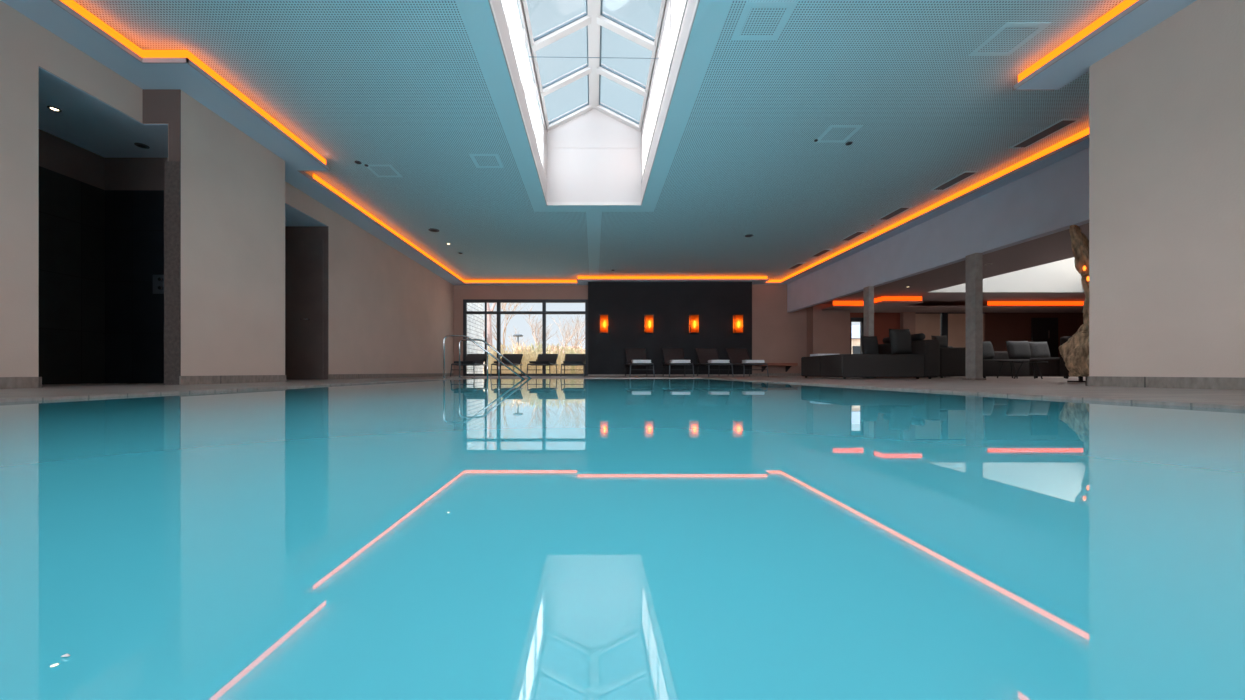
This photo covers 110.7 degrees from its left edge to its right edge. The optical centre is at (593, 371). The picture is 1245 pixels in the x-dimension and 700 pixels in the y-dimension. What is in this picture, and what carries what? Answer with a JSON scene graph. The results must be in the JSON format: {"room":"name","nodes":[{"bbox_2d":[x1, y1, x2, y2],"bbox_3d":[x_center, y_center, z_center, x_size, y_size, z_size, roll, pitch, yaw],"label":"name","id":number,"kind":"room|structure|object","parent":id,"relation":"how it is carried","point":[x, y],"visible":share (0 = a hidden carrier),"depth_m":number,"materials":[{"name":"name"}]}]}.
{"room":"indoor swimming pool","nodes":[
{"label":"indoor swimming pool","id":0,"kind":"room"},
{"bbox_2d":[0,0,142,376],"bbox_3d":[-4.710,-1.440,-0.325,0.300,3.170,9.350,0,0,0],"label":"wall","id":1,"kind":"structure","parent":0,"point":[26,46],"depth_m":3.44,"materials":[{"name":"paint"}]},
{"bbox_2d":[39,166,104,384],"bbox_3d":[-5.810,-0.990,4.000,0.180,2.270,2.400,0,0,0],"label":"wall","id":2,"kind":"structure","parent":0,"point":[71,211],"depth_m":4.71,"materials":[{"name":"tile"}]},
{"bbox_2d":[39,129,167,189],"bbox_3d":[-5.110,-1.255,3.900,1.580,2.800,2.600,0,0,0],"label":"wall","id":3,"kind":"structure","parent":0,"point":[56,154],"depth_m":4.98,"materials":[{"name":"paint"}]},
{"bbox_2d":[39,67,167,157],"bbox_3d":[-5.106,-2.582,3.925,1.588,0.146,2.250,0,0,0],"label":"ceiling","id":4,"kind":"structure","parent":0,"point":[85,121],"depth_m":4.38,"materials":[{"name":"blue paint"}]},
{"bbox_2d":[47,106,61,111],"bbox_3d":[-5.139,-2.506,4.096,0.090,0.015,0.090,0,0,0],"label":"recessed light","id":5,"kind":"object","parent":4,"relation":"in","point":[53,108],"visible":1,"depth_m":4.09,"materials":[{"name":"grey metal"}]},
{"bbox_2d":[134,143,149,148],"bbox_3d":[-5.008,-2.506,4.764,0.120,0.015,0.120,0,0,0],"label":"recessed light","id":6,"kind":"object","parent":4,"relation":"in","point":[140,145],"visible":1,"depth_m":4.75,"materials":[{"name":"grey metal"}]},
{"bbox_2d":[105,190,163,382],"bbox_3d":[-5.110,-0.990,5.040,1.580,2.270,0.019,0,0,0],"label":"wall","id":7,"kind":"structure","parent":0,"point":[134,219],"depth_m":5.03,"materials":[{"name":"tile"}]},
{"bbox_2d":[153,275,163,293],"bbox_3d":[-5.067,-1.025,5.003,0.165,0.220,0.050,0,0,0],"label":"shower mixer","id":8,"kind":"object","parent":7,"relation":"attached to","point":[158,280],"visible":0.84,"depth_m":5.02,"materials":[{"name":"grey metal"}]},
{"bbox_2d":[143,89,180,384],"bbox_3d":[-4.370,-1.355,4.343,0.380,3.000,0.015,0,0,0],"label":"wall","id":9,"kind":"structure","parent":0,"point":[172,169],"depth_m":4.34,"materials":[{"name":"paint"}]},
{"bbox_2d":[142,90,284,375],"bbox_3d":[-4.540,-1.440,5.085,0.720,3.170,1.469,0,0,0],"label":"wall","id":10,"kind":"structure","parent":0,"point":[233,186],"depth_m":4.93,"materials":[{"name":"paint"}]},
{"bbox_2d":[0,373,453,388],"bbox_3d":[-4.393,0.092,4.550,0.455,0.105,19.100,0,0,0],"label":"baseboard","id":11,"kind":"structure","parent":10,"relation":"attached to","point":[5,382],"depth_m":4.93,"materials":[{"name":"tile"}]},
{"bbox_2d":[285,203,325,225],"bbox_3d":[-5.915,-2.643,6.650,2.570,0.225,1.900,0,0,0],"label":"ceiling","id":12,"kind":"structure","parent":0,"point":[293,217],"depth_m":7.13,"materials":[{"name":"blue paint"}]},
{"bbox_2d":[285,226,327,378],"bbox_3d":[-5.910,-1.194,7.477,2.579,2.679,0.014,0,0,0],"label":"wall","id":13,"kind":"structure","parent":0,"point":[291,232],"depth_m":7.47,"materials":[{"name":"paint"}]},
{"bbox_2d":[285,239,322,378],"bbox_3d":[-5.225,-1.090,7.423,1.050,2.430,0.093,0,0,0],"label":"door","id":14,"kind":"structure","parent":13,"relation":"in","point":[303,257],"depth_m":7.46,"materials":[{"name":"brown metal"}]},
{"bbox_2d":[285,181,453,373],"bbox_3d":[-4.770,-1.440,10.010,0.300,3.170,8.380,0,0,0],"label":"wall","id":15,"kind":"structure","parent":0,"point":[388,313],"depth_m":9.22,"materials":[{"name":"paint"}]},
{"bbox_2d":[73,0,1124,279],"bbox_3d":[0.695,-3.150,4.600,11.190,0.250,19.200,0,0,0],"label":"ceiling","id":16,"kind":"structure","parent":0,"point":[401,84],"depth_m":5.01,"materials":[{"name":"paint"}]},
{"bbox_2d":[60,0,325,164],"bbox_3d":[-3.993,-2.945,0.575,0.435,0.090,10.970,0,0,0],"label":"light","id":17,"kind":"object","parent":16,"relation":"attached to","point":[72,4],"visible":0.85,"depth_m":3.99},
{"bbox_2d":[364,165,402,176],"bbox_3d":[-3.160,-3.023,6.471,0.400,0.002,0.400,0,0,0],"label":"access panel","id":18,"kind":"object","parent":16,"relation":"attached to","point":[379,170],"visible":1,"depth_m":6.48,"materials":[{"name":"teal paint"}]},
{"bbox_2d":[469,154,503,167],"bbox_3d":[-1.534,-3.023,6.165,0.400,0.002,0.400,0,0,0],"label":"access panel","id":19,"kind":"object","parent":16,"relation":"attached to","point":[484,160],"visible":1,"depth_m":6.15,"materials":[{"name":"teal paint"}]},
{"bbox_2d":[313,174,766,282],"bbox_3d":[0.585,-2.945,10.240,9.650,0.090,7.500,0,0,0],"label":"light","id":20,"kind":"object","parent":16,"relation":"attached to","point":[315,177],"visible":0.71,"depth_m":13.42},
{"bbox_2d":[488,0,699,204],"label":"skylight","id":21,"kind":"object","parent":16,"relation":"attached to","point":[592,153],"depth_m":6.73,"materials":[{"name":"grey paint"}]},
{"bbox_2d":[455,0,732,274],"bbox_3d":[0.000,-3.023,5.550,2.260,0.004,15.700,0,0,0],"label":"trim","id":22,"kind":"structure","parent":16,"relation":"attached to","point":[476,15],"depth_m":4.75,"materials":[{"name":"teal paint"}]},
{"bbox_2d":[732,2,797,40],"bbox_3d":[1.461,-3.023,3.716,0.410,0.002,0.410,0,0,0],"label":"access panel","id":23,"kind":"object","parent":16,"relation":"attached to","point":[763,20],"visible":1,"depth_m":3.70,"materials":[{"name":"teal paint"}]},
{"bbox_2d":[788,263,804,268],"bbox_3d":[5.765,-3.019,12.271,0.220,0.009,0.670,0,0,0],"label":"ceiling vent","id":24,"kind":"object","parent":16,"relation":"in","point":[797,265],"visible":1,"depth_m":12.29,"materials":[{"name":"grey"}]},
{"bbox_2d":[810,249,832,256],"bbox_3d":[5.770,-3.019,10.931,0.220,0.009,0.670,0,0,0],"label":"ceiling vent","id":25,"kind":"object","parent":16,"relation":"in","point":[823,251],"visible":1,"depth_m":10.87,"materials":[{"name":"grey"}]},
{"bbox_2d":[814,125,862,142],"bbox_3d":[3.101,-3.023,5.465,0.400,0.002,0.400,0,0,0],"label":"access panel","id":26,"kind":"object","parent":16,"relation":"attached to","point":[834,133],"visible":1,"depth_m":5.45,"materials":[{"name":"teal paint"}]},
{"bbox_2d":[840,231,867,240],"bbox_3d":[5.761,-3.019,9.564,0.220,0.009,0.670,0,0,0],"label":"ceiling vent","id":27,"kind":"object","parent":16,"relation":"in","point":[858,233],"visible":1,"depth_m":9.52,"materials":[{"name":"grey"}]},
{"bbox_2d":[877,207,911,219],"bbox_3d":[5.726,-3.019,8.207,0.220,0.009,0.670,0,0,0],"label":"ceiling vent","id":28,"kind":"object","parent":16,"relation":"in","point":[899,210],"visible":1,"depth_m":8.18,"materials":[{"name":"grey"}]},
{"bbox_2d":[767,128,1088,281],"bbox_3d":[5.780,-2.945,9.115,0.580,0.090,9.650,0,0,0],"label":"light","id":29,"kind":"object","parent":16,"relation":"attached to","point":[1085,132],"visible":0.64,"depth_m":7.00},
{"bbox_2d":[931,171,979,190],"bbox_3d":[5.702,-3.019,6.810,0.220,0.009,0.670,0,0,0],"label":"ceiling vent","id":30,"kind":"object","parent":16,"relation":"in","point":[966,174],"visible":1,"depth_m":6.78,"materials":[{"name":"grey"}]},
{"bbox_2d":[967,23,1049,55],"bbox_3d":[3.763,-3.023,3.918,0.390,0.002,0.390,0,0,0],"label":"access panel","id":31,"kind":"object","parent":16,"relation":"attached to","point":[1002,42],"visible":1,"depth_m":3.91,"materials":[{"name":"teal paint"}]},
{"bbox_2d":[1010,119,1080,147],"bbox_3d":[5.707,-3.019,5.465,0.220,0.009,0.670,0,0,0],"label":"ceiling vent","id":32,"kind":"object","parent":16,"relation":"in","point":[1061,124],"visible":1,"depth_m":5.44,"materials":[{"name":"grey"}]},
{"bbox_2d":[1018,0,1137,81],"bbox_3d":[4.440,-2.945,-0.290,0.340,0.090,9.240,0,0,0],"label":"light","id":33,"kind":"object","parent":16,"relation":"attached to","point":[1125,4],"visible":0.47,"depth_m":3.79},
{"bbox_2d":[0,376,1244,409],"bbox_3d":[5.400,0.287,4.575,25.200,0.315,19.150,0,0,0],"label":"floor","id":34,"kind":"structure","parent":0,"point":[1047,387],"depth_m":3.39,"materials":[{"name":"tile"}]},
{"bbox_2d":[450,354,486,376],"bbox_3d":[-3.710,-0.225,12.904,0.688,0.715,1.796,0,0,-2],"label":"sun lounger","id":35,"kind":"object","parent":34,"relation":"on","point":[479,358],"visible":0.96,"depth_m":13.38,"materials":[{"name":"grey metal"}]},
{"bbox_2d":[441,335,524,378],"bbox_3d":[-2.209,-0.255,8.600,1.681,0.969,0.100,0,0,0],"label":"handrail","id":36,"kind":"object","parent":34,"relation":"on","point":[446,336],"visible":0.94,"depth_m":8.59,"materials":[{"name":"silver metal"}]},
{"bbox_2d":[457,339,531,378],"bbox_3d":[-2.219,-0.255,9.600,1.662,0.969,0.100,0,0,0],"label":"handrail","id":37,"kind":"object","parent":34,"relation":"on","point":[485,342],"visible":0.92,"depth_m":9.58,"materials":[{"name":"silver metal"}]},
{"bbox_2d":[490,354,522,376],"bbox_3d":[-2.575,-0.225,12.904,0.688,0.715,1.796,0,0,-1],"label":"sun lounger","id":38,"kind":"object","parent":34,"relation":"on","point":[517,358],"visible":0.79,"depth_m":13.38,"materials":[{"name":"grey metal"}]},
{"bbox_2d":[526,354,557,376],"bbox_3d":[-1.505,-0.225,12.903,0.688,0.715,1.796,0,0,3],"label":"sun lounger","id":39,"kind":"object","parent":34,"relation":"on","point":[552,358],"visible":0.97,"depth_m":13.38,"materials":[{"name":"grey metal"}]},
{"bbox_2d":[560,354,585,376],"bbox_3d":[-0.600,-0.225,12.904,0.688,0.715,1.796,0,0,0],"label":"sun lounger","id":40,"kind":"object","parent":34,"relation":"on","point":[569,357],"visible":0.96,"depth_m":13.38,"materials":[{"name":"fabric"}]},
{"bbox_2d":[0,378,1244,699],"bbox_3d":[-0.160,0.270,3.150,5.320,0.250,13.500,0,0,0],"label":"pool water","id":41,"kind":"object","parent":34,"relation":"in","point":[470,538],"visible":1,"depth_m":0.35,"materials":[{"name":"teal liquid"}]},
{"bbox_2d":[624,348,654,376],"bbox_3d":[1.285,-0.305,12.495,0.688,0.876,1.778,0,0,-1],"label":"sun lounger","id":42,"kind":"object","parent":34,"relation":"on","point":[631,354],"visible":0.99,"depth_m":12.98,"materials":[{"name":"grey metal"}]},
{"bbox_2d":[632,360,650,362],"bbox_3d":[1.302,-0.287,11.841,0.507,0.083,0.352,0,0,0],"label":"towel","id":43,"kind":"object","parent":42,"relation":"on","point":[633,361],"visible":0.94,"depth_m":11.67,"materials":[{"name":"white fabric"}]},
{"bbox_2d":[662,348,693,376],"bbox_3d":[2.400,-0.305,12.495,0.688,0.876,1.778,0,0,2],"label":"sun lounger","id":44,"kind":"object","parent":34,"relation":"on","point":[669,354],"visible":0.99,"depth_m":12.97,"materials":[{"name":"grey metal"}]},
{"bbox_2d":[670,360,690,362],"bbox_3d":[2.370,-0.287,11.840,0.514,0.083,0.350,0,0,0],"label":"towel","id":45,"kind":"object","parent":44,"relation":"on","point":[671,361],"visible":0.94,"depth_m":11.67,"materials":[{"name":"white fabric"}]},
{"bbox_2d":[695,348,733,376],"bbox_3d":[3.445,-0.305,12.495,0.688,0.876,1.778,0,0,1],"label":"sun lounger","id":46,"kind":"object","parent":34,"relation":"on","point":[704,354],"visible":0.98,"depth_m":12.96,"materials":[{"name":"grey metal"}]},
{"bbox_2d":[708,360,729,362],"bbox_3d":[3.430,-0.287,11.840,0.518,0.083,0.357,0,0,0],"label":"towel","id":47,"kind":"object","parent":46,"relation":"on","point":[709,361],"visible":0.92,"depth_m":11.68,"materials":[{"name":"white fabric"}]},
{"bbox_2d":[726,348,768,376],"bbox_3d":[4.380,-0.305,12.495,0.688,0.876,1.778,0,0,0],"label":"sun lounger","id":48,"kind":"object","parent":34,"relation":"on","point":[735,355],"visible":0.94,"depth_m":12.96,"materials":[{"name":"grey metal"}]},
{"bbox_2d":[742,360,764,362],"bbox_3d":[4.378,-0.287,11.837,0.507,0.083,0.351,0,0,0],"label":"towel","id":49,"kind":"object","parent":48,"relation":"on","point":[743,361],"visible":0.92,"depth_m":11.67,"materials":[{"name":"white fabric"}]},
{"bbox_2d":[861,286,875,377],"bbox_3d":[6.270,-0.904,9.815,0.180,2.069,0.250,0,0,0],"label":"column","id":50,"kind":"structure","parent":34,"relation":"on","point":[868,291],"depth_m":9.72,"materials":[{"name":"concrete"}]},
{"bbox_2d":[801,340,939,378],"bbox_3d":[5.535,-0.237,8.805,1.810,0.735,1.650,0,0,0],"label":"sofa","id":51,"kind":"object","parent":34,"relation":"on","point":[924,360],"visible":0.98,"depth_m":8.00,"materials":[{"name":"grey fabric"}]},
{"bbox_2d":[861,336,878,353],"bbox_3d":[5.956,-0.563,9.280,0.380,0.436,0.175,0,0,-8],"label":"cushion","id":52,"kind":"object","parent":51,"relation":"on","point":[869,343],"visible":0.87,"depth_m":9.22,"materials":[{"name":"fabric"}]},
{"bbox_2d":[889,329,911,353],"bbox_3d":[5.926,-0.593,8.315,0.440,0.495,0.198,0,0,-6],"label":"cushion","id":53,"kind":"object","parent":51,"relation":"on","point":[900,339],"visible":1,"depth_m":8.24,"materials":[{"name":"fabric"}]},
{"bbox_2d":[911,333,925,340],"bbox_3d":[6.310,-0.680,8.420,0.133,0.136,0.340,0,0,0],"label":"bolster","id":54,"kind":"object","parent":51,"relation":"on","point":[921,336],"visible":0.71,"depth_m":8.30,"materials":[{"name":"black"}]},
{"bbox_2d":[962,253,985,379],"bbox_3d":[6.270,-0.904,7.095,0.180,2.069,0.250,0,0,0],"label":"column","id":55,"kind":"structure","parent":34,"relation":"on","point":[974,262],"depth_m":7.02,"materials":[{"name":"concrete"}]},
{"bbox_2d":[939,347,1078,377],"bbox_3d":[9.000,-0.200,10.150,3.200,0.660,1.900,0,0,0],"label":"sofa","id":56,"kind":"object","parent":34,"relation":"on","point":[952,359],"visible":0.33,"depth_m":9.20,"materials":[{"name":"grey fabric"}]},
{"bbox_2d":[931,335,947,346],"bbox_3d":[8.020,-0.703,9.976,0.360,0.295,0.150,0,0,0],"label":"cushion","id":57,"kind":"object","parent":56,"relation":"on","point":[943,341],"visible":0.59,"depth_m":9.92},
{"bbox_2d":[983,341,993,358],"bbox_3d":[8.762,-0.490,9.663,0.460,0.411,0.198,0,0,-10],"label":"cushion","id":58,"kind":"object","parent":56,"relation":"on","point":[988,352],"visible":0.54,"depth_m":9.59,"materials":[{"name":"fabric"}]},
{"bbox_2d":[1006,341,1030,358],"bbox_3d":[9.583,-0.495,9.705,0.480,0.421,0.208,0,0,4],"label":"cushion","id":59,"kind":"object","parent":56,"relation":"on","point":[1015,349],"visible":0.97,"depth_m":9.64,"materials":[{"name":"fabric"}]},
{"bbox_2d":[1028,342,1050,357],"bbox_3d":[10.085,-0.489,9.751,0.420,0.408,0.196,0,0,6],"label":"cushion","id":60,"kind":"object","parent":56,"relation":"on","point":[1038,349],"visible":0.83,"depth_m":9.69,"materials":[{"name":"fabric"}]},
{"bbox_2d":[996,361,1021,377],"bbox_3d":[8.560,-0.049,8.870,0.380,0.363,0.381,0,0,0],"label":"side table","id":61,"kind":"object","parent":34,"relation":"on","point":[996,361],"visible":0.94,"depth_m":8.91,"materials":[{"name":"black"}]},
{"bbox_2d":[1013,361,1047,378],"bbox_3d":[8.420,-0.033,8.300,0.480,0.334,0.480,0,0,0],"label":"side table","id":62,"kind":"object","parent":34,"relation":"on","point":[1032,362],"visible":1,"depth_m":8.18,"materials":[{"name":"black"}]},
{"bbox_2d":[1029,336,1071,378],"bbox_3d":[9.455,-0.280,8.625,0.750,0.820,0.750,0,0,0],"label":"armchair","id":63,"kind":"object","parent":34,"relation":"on","point":[1055,366],"visible":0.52,"depth_m":8.52,"materials":[{"name":"grey fabric"}]},
{"bbox_2d":[1059,225,1088,381],"bbox_3d":[6.434,-0.888,5.600,0.518,2.036,0.507,0,0,38],"label":"driftwood sculpture","id":64,"kind":"object","parent":34,"relation":"on","point":[1075,352],"visible":0.55,"depth_m":5.58,"materials":[{"name":"brown"}]},
{"bbox_2d":[454,373,800,375],"bbox_3d":[1.150,0.085,13.867,11.500,0.090,0.565,0,0,0],"label":"baseboard","id":65,"kind":"structure","parent":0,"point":[752,374],"depth_m":13.58,"materials":[{"name":"tile"}]},
{"bbox_2d":[454,279,806,374],"bbox_3d":[1.125,-1.440,14.200,11.650,3.170,0.400,0,0,0],"label":"wall","id":66,"kind":"structure","parent":0,"point":[779,335],"depth_m":14.00,"materials":[{"name":"brown paint"}]},
{"bbox_2d":[463,299,587,375],"bbox_3d":[-2.250,-1.127,14.170,4.100,2.515,0.110,0,0,0],"label":"window","id":67,"kind":"structure","parent":66,"relation":"in","point":[498,312],"depth_m":14.12,"materials":[{"name":"black"}]},
{"bbox_2d":[755,363,797,371],"bbox_3d":[5.815,-0.145,13.745,1.170,0.280,0.490,0,0,0],"label":"bench","id":68,"kind":"object","parent":66,"relation":"attached to","point":[787,365],"visible":0.8,"depth_m":13.50,"materials":[{"name":"brown wood"}]},
{"bbox_2d":[588,282,751,373],"bbox_3d":[2.405,-1.405,13.950,5.190,3.100,0.700,0,0,0],"label":"wall","id":69,"kind":"structure","parent":0,"point":[626,304],"depth_m":13.60,"materials":[{"name":"paint"}]},
{"bbox_2d":[600,314,608,333],"bbox_3d":[0.314,-1.510,13.495,0.280,0.585,0.210,0,0,0],"label":"wall lantern","id":70,"kind":"object","parent":69,"relation":"attached to","point":[603,317],"visible":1,"depth_m":13.59,"materials":[{"name":"orange glass"}]},
{"bbox_2d":[644,314,653,333],"bbox_3d":[1.727,-1.510,13.495,0.280,0.585,0.210,0,0,0],"label":"wall lantern","id":71,"kind":"object","parent":69,"relation":"attached to","point":[648,318],"visible":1,"depth_m":13.59,"materials":[{"name":"orange glass"}]},
{"bbox_2d":[689,314,698,333],"bbox_3d":[3.139,-1.510,13.495,0.280,0.585,0.210,0,0,0],"label":"wall lantern","id":72,"kind":"object","parent":69,"relation":"attached to","point":[693,318],"visible":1,"depth_m":13.59,"materials":[{"name":"orange glass"}]},
{"bbox_2d":[733,314,743,333],"bbox_3d":[4.521,-1.510,13.495,0.280,0.585,0.210,0,0,0],"label":"wall lantern","id":73,"kind":"object","parent":69,"relation":"attached to","point":[736,317],"visible":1,"depth_m":13.59,"materials":[{"name":"glass"}]},
{"bbox_2d":[807,304,849,356],"bbox_3d":[7.515,-1.055,13.950,1.170,2.400,0.700,0,0,0],"label":"wall","id":74,"kind":"structure","parent":0,"point":[828,331],"depth_m":13.60,"materials":[{"name":"paint"}]},
{"bbox_2d":[850,313,899,343],"bbox_3d":[9.085,-1.055,14.275,1.970,2.400,0.250,0,0,0],"label":"wall","id":75,"kind":"structure","parent":0,"point":[883,322],"depth_m":14.15,"materials":[{"name":"red paint"}]},
{"bbox_2d":[850,317,863,353],"bbox_3d":[8.697,-0.833,14.200,0.494,1.925,0.080,0,0,0],"label":"door","id":76,"kind":"structure","parent":75,"relation":"in","point":[852,319],"depth_m":14.16,"materials":[{"name":"black"}]},
{"bbox_2d":[900,312,914,333],"bbox_3d":[10.267,-1.055,14.200,0.395,2.400,0.400,0,0,0],"label":"wall","id":77,"kind":"structure","parent":0,"point":[907,319],"depth_m":14.00,"materials":[{"name":"paint"}]},
{"bbox_2d":[787,148,1088,311],"bbox_3d":[6.365,-2.598,7.475,0.150,1.315,13.350,0,0,0],"label":"wall","id":78,"kind":"structure","parent":0,"point":[1053,198],"depth_m":7.20,"materials":[{"name":"paint"}]},
{"bbox_2d":[915,313,984,346],"bbox_3d":[11.665,-0.938,14.200,2.468,2.135,0.100,0,0,0],"label":"wall","id":79,"kind":"structure","parent":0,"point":[953,325],"depth_m":14.19,"materials":[{"name":"brown"}]},
{"bbox_2d":[821,223,1088,305],"bbox_3d":[12.220,-2.255,7.600,11.560,0.200,13.200,0,0,0],"label":"ceiling","id":80,"kind":"structure","parent":0,"point":[1054,247],"depth_m":10.02,"materials":[{"name":"grey"}]},
{"bbox_2d":[833,301,863,304],"bbox_3d":[7.650,-2.070,12.930,0.920,0.130,0.020,0,0,0],"label":"light","id":81,"kind":"object","parent":80,"relation":"attached to","point":[834,302],"visible":1,"depth_m":12.92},
{"bbox_2d":[852,296,921,305],"bbox_3d":[8.665,-2.065,12.790,1.090,0.120,1.440,0,0,0],"label":"light","id":82,"kind":"object","parent":80,"relation":"attached to","point":[884,298],"visible":0.68,"depth_m":12.07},
{"bbox_2d":[987,301,1083,304],"bbox_3d":[14.825,-2.065,12.930,5.970,0.120,0.020,0,0,0],"label":"light","id":83,"kind":"object","parent":80,"relation":"attached to","point":[988,302],"visible":0.36,"depth_m":12.92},
{"bbox_2d":[930,257,1083,291],"bbox_3d":[11.700,-3.607,8.075,5.700,2.897,7.450,0,0,0],"label":"wall","id":84,"kind":"structure","parent":0,"point":[1062,275],"depth_m":11.63,"materials":[{"name":"white paint"}]},
{"bbox_2d":[983,313,1083,356],"bbox_3d":[14.316,-1.555,7.600,7.768,3.400,13.600,0,0,0],"label":"wall","id":85,"kind":"structure","parent":0,"point":[998,328],"depth_m":14.15,"materials":[{"name":"red paint"}]},
{"bbox_2d":[822,301,1082,312],"bbox_3d":[12.600,-1.975,13.150,10.800,0.040,2.100,0,0,0],"label":"trim","id":86,"kind":"structure","parent":85,"relation":"attached to","point":[884,306],"depth_m":13.24,"materials":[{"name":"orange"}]},
{"bbox_2d":[1031,318,1057,356],"bbox_3d":[14.808,-0.828,14.111,0.856,1.915,0.067,0,0,0],"label":"door","id":87,"kind":"structure","parent":85,"relation":"in","point":[1042,329],"depth_m":14.11,"materials":[{"name":"black"}]},
{"bbox_2d":[1089,0,1244,377],"bbox_3d":[4.780,-1.450,-0.490,0.300,3.190,9.020,0,0,0],"label":"wall","id":88,"kind":"structure","parent":0,"point":[1167,106],"depth_m":3.46,"materials":[{"name":"paint"}]},
{"bbox_2d":[1,0,1088,284],"bbox_3d":[0.795,-2.870,4.600,10.990,0.030,19.200,0,0,0],"label":"trim","id":89,"kind":"structure","parent":88,"relation":"attached to","point":[45,13],"depth_m":5.00,"materials":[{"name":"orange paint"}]},
{"bbox_2d":[50,0,1147,283],"bbox_3d":[0.915,-2.875,4.475,10.242,0.044,18.962,0,0,0],"label":"strip light","id":90,"kind":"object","parent":88,"relation":"attached to","point":[59,3],"depth_m":4.78,"materials":[{"name":"grey paint"}]},
{"bbox_2d":[1017,0,1195,89],"bbox_3d":[4.475,-2.870,-0.325,0.450,0.030,9.350,0,0,0],"label":"trim","id":91,"kind":"structure","parent":88,"relation":"attached to","point":[1151,13],"depth_m":3.74,"materials":[{"name":"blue paint"}]},
{"bbox_2d":[1085,376,1244,389],"bbox_3d":[4.781,0.092,-0.482,0.338,0.105,9.035,0,0,0],"label":"baseboard","id":92,"kind":"structure","parent":88,"relation":"attached to","point":[1217,383],"depth_m":3.43,"materials":[{"name":"tile"}]},
{"label":"outside","id":93,"kind":"structure","parent":0,"visible":0},
{"bbox_3d":[0.000,0.270,67.900,120.000,0.150,104.200,0,0,0],"label":"ground","id":94,"kind":"structure","parent":93,"visible":0},
{"bbox_2d":[467,303,482,373],"bbox_3d":[-7.075,-2.405,17.450,3.850,5.300,5.100,0,0,0],"label":"outbuilding","id":95,"kind":"structure","parent":94,"relation":"on","point":[474,321],"depth_m":18.69,"materials":[{"name":"white brick"}]},
{"bbox_2d":[483,303,495,350],"bbox_3d":[-5.568,-4.646,21.015,5.676,9.759,4.507,0,0,-13],"label":"bare tree","id":96,"kind":"object","parent":94,"relation":"on","point":[489,323],"visible":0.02,"depth_m":20.99,"materials":[{"name":"pink plant"}]},
{"bbox_2d":[488,343,513,373],"bbox_3d":[-3.680,-0.458,16.819,1.033,1.328,1.035,0,0,0],"label":"grass","id":97,"kind":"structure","parent":94,"relation":"on","point":[504,370],"depth_m":16.68,"materials":[{"name":"plant"}]},
{"bbox_2d":[483,303,525,352],"bbox_3d":[-4.833,-2.658,23.646,4.500,5.774,5.104,0,0,-25],"label":"bare tree","id":98,"kind":"object","parent":94,"relation":"on","point":[503,304],"visible":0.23,"depth_m":23.93,"materials":[{"name":"brown plant"}]},
{"bbox_2d":[505,350,521,373],"bbox_3d":[-3.584,-0.368,18.719,0.998,1.149,1.006,0,0,0],"label":"grass","id":99,"kind":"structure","parent":94,"relation":"on","point":[511,367],"depth_m":18.47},
{"bbox_2d":[513,334,522,352],"bbox_3d":[-3.888,-0.875,22.000,0.540,2.160,0.540,0,0,0],"label":"garden lamp","id":100,"kind":"object","parent":94,"relation":"on","point":[514,335],"visible":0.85,"depth_m":21.97,"materials":[{"name":"grey metal"}]},
{"bbox_2d":[512,342,531,354],"bbox_3d":[-3.471,-0.620,20.607,1.098,1.654,1.115,0,0,0],"label":"grass","id":101,"kind":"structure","parent":94,"relation":"on","point":[518,347],"depth_m":20.47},
{"bbox_2d":[508,326,536,348],"bbox_3d":[-9.447,-3.090,59.191,5.080,6.660,3.380,0,0,36],"label":"bare tree","id":102,"kind":"object","parent":94,"relation":"on","point":[512,340],"visible":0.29,"depth_m":58.98,"materials":[{"name":"brown plant"}]},
{"bbox_2d":[516,346,541,373],"bbox_3d":[-2.516,-0.398,16.802,1.045,1.210,0.973,0,0,0],"label":"grass","id":103,"kind":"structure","parent":94,"relation":"on","point":[526,358],"depth_m":16.50,"materials":[{"name":"plant"}]},
{"bbox_2d":[523,307,556,344],"bbox_3d":[-4.657,-2.735,37.031,2.966,5.959,2.851,0,0,29],"label":"bare tree","id":104,"kind":"object","parent":94,"relation":"on","point":[536,339],"visible":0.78,"depth_m":36.62,"materials":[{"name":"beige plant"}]},
{"bbox_2d":[529,342,551,373],"bbox_3d":[-2.333,-0.538,18.718,0.992,1.489,1.088,0,0,0],"label":"grass","id":105,"kind":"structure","parent":94,"relation":"on","point":[536,345],"depth_m":18.47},
{"bbox_2d":[546,343,571,373],"bbox_3d":[-1.371,-0.457,16.795,1.044,1.327,1.010,0,0,0],"label":"grass","id":106,"kind":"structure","parent":94,"relation":"on","point":[561,356],"depth_m":16.63,"materials":[{"name":"plant"}]},
{"bbox_2d":[546,317,583,353],"bbox_3d":[-2.646,-2.976,43.761,5.077,6.437,3.908,0,0,40],"label":"bare tree","id":107,"kind":"object","parent":94,"relation":"on","point":[576,324],"visible":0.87,"depth_m":43.08,"materials":[{"name":"brown plant"}]},
{"bbox_2d":[559,346,578,373],"bbox_3d":[-1.101,-0.471,18.669,0.963,1.355,1.055,0,0,0],"label":"grass","id":108,"kind":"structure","parent":94,"relation":"on","point":[572,370],"depth_m":18.66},
{"bbox_2d":[557,314,584,351],"bbox_3d":[-1.966,-3.390,51.257,4.763,7.252,4.650,0,0,36],"label":"bare tree","id":109,"kind":"object","parent":94,"relation":"on","point":[575,339],"visible":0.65,"depth_m":51.30,"materials":[{"name":"brown plant"}]},
{"bbox_2d":[575,346,584,373],"bbox_3d":[-0.294,-0.404,16.813,1.059,1.222,1.021,0,0,0],"label":"grass","id":110,"kind":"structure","parent":94,"relation":"on","point":[578,369],"depth_m":16.60,"materials":[{"name":"plant"}]},
{"bbox_2d":[852,325,859,353],"bbox_3d":[14.679,-1.205,24.075,4.800,2.800,4.750,0,0,0],"label":"house","id":111,"kind":"structure","parent":94,"relation":"on","point":[855,328],"depth_m":22.00,"materials":[{"name":"beige"}]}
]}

